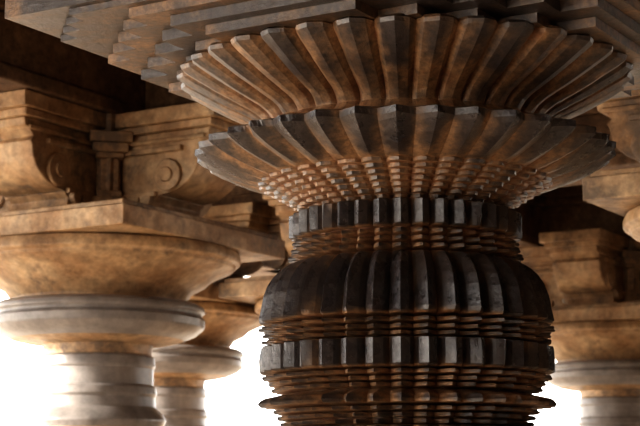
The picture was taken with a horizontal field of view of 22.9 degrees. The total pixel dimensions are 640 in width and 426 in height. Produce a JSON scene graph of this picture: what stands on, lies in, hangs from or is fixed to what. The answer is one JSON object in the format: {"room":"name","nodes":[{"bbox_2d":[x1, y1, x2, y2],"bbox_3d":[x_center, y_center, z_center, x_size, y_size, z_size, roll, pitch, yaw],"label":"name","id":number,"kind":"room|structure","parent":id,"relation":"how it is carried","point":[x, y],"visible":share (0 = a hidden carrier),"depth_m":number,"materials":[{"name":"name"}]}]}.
{"room":"house of worship","nodes":[
{"label":"house of worship","id":0,"kind":"room"},
{"bbox_3d":[1.683,2.403,3.715,24.634,0.300,26.687,0,-10,0],"label":"floor","id":1,"kind":"structure","parent":0,"visible":0},
{"bbox_2d":[0,89,284,425],"bbox_3d":[-1.040,1.204,7.301,1.600,3.260,1.600,-6,-11,31],"label":"stone pillar","id":2,"kind":"structure","parent":1,"relation":"on","point":[106,242],"depth_m":7.07,"materials":[{"name":"stone"}]},
{"bbox_2d":[145,81,194,109],"bbox_3d":[2.811,-0.991,5.601,13.100,0.498,0.580,-6,-11,31],"label":"roof beam","id":3,"kind":"structure","parent":2,"relation":"on","point":[156,96],"depth_m":7.45,"materials":[{"name":"brown stone"}]},
{"bbox_2d":[152,202,272,425],"bbox_3d":[-0.980,1.638,9.865,1.600,3.260,1.600,-6,-11,31],"label":"stone pillar","id":4,"kind":"structure","parent":1,"relation":"on","point":[181,371],"depth_m":9.67,"materials":[{"name":"stone"}]},
{"bbox_2d":[246,265,278,276],"bbox_3d":[-3.743,-0.663,7.540,0.580,0.498,19.700,-6,-11,31],"label":"roof beam","id":5,"kind":"structure","parent":4,"relation":"on","point":[262,271],"depth_m":12.82,"materials":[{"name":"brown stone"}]},
{"bbox_2d":[211,107,639,206],"bbox_3d":[3.897,-0.689,7.385,13.100,0.498,0.580,-6,-11,31],"label":"roof beam","id":6,"kind":"structure","parent":4,"relation":"on","point":[592,117],"depth_m":8.59,"materials":[{"name":"brown stone"}]},
{"bbox_2d":[218,194,297,314],"bbox_3d":[0.270,1.555,9.372,1.600,3.260,1.600,-6,-11,31],"label":"stone pillar","id":7,"kind":"structure","parent":1,"relation":"on","point":[251,290],"depth_m":9.26,"materials":[{"name":"stone"}]},
{"bbox_2d":[0,0,548,247],"bbox_3d":[-1.771,-0.860,6.372,0.580,0.498,19.700,-6,-11,31],"label":"ceiling","id":8,"kind":"structure","parent":7,"relation":"on","point":[31,59],"depth_m":7.03,"materials":[{"name":"brown stone"}]},
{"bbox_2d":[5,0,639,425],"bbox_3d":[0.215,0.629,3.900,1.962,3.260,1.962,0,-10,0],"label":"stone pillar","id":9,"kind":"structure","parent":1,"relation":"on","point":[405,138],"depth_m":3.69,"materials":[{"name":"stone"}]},
{"bbox_2d":[518,228,639,425],"bbox_3d":[2.090,1.838,11.048,1.600,3.260,1.600,-6,-11,31],"label":"stone pillar","id":10,"kind":"structure","parent":1,"relation":"on","point":[590,277],"depth_m":10.77,"materials":[{"name":"stone"}]},
{"bbox_2d":[266,185,631,273],"bbox_3d":[5.262,-0.310,9.624,13.100,0.498,0.580,-6,-11,31],"label":"roof beam","id":11,"kind":"structure","parent":10,"relation":"on","point":[565,209],"depth_m":11.39,"materials":[{"name":"brown stone"}]},
{"bbox_2d":[582,89,639,241],"bbox_3d":[1.880,1.004,6.118,1.600,3.260,1.600,-6,-11,31],"label":"stone pillar","id":12,"kind":"structure","parent":1,"relation":"on","point":[617,191],"depth_m":6.23,"materials":[{"name":"stone"}]}
]}

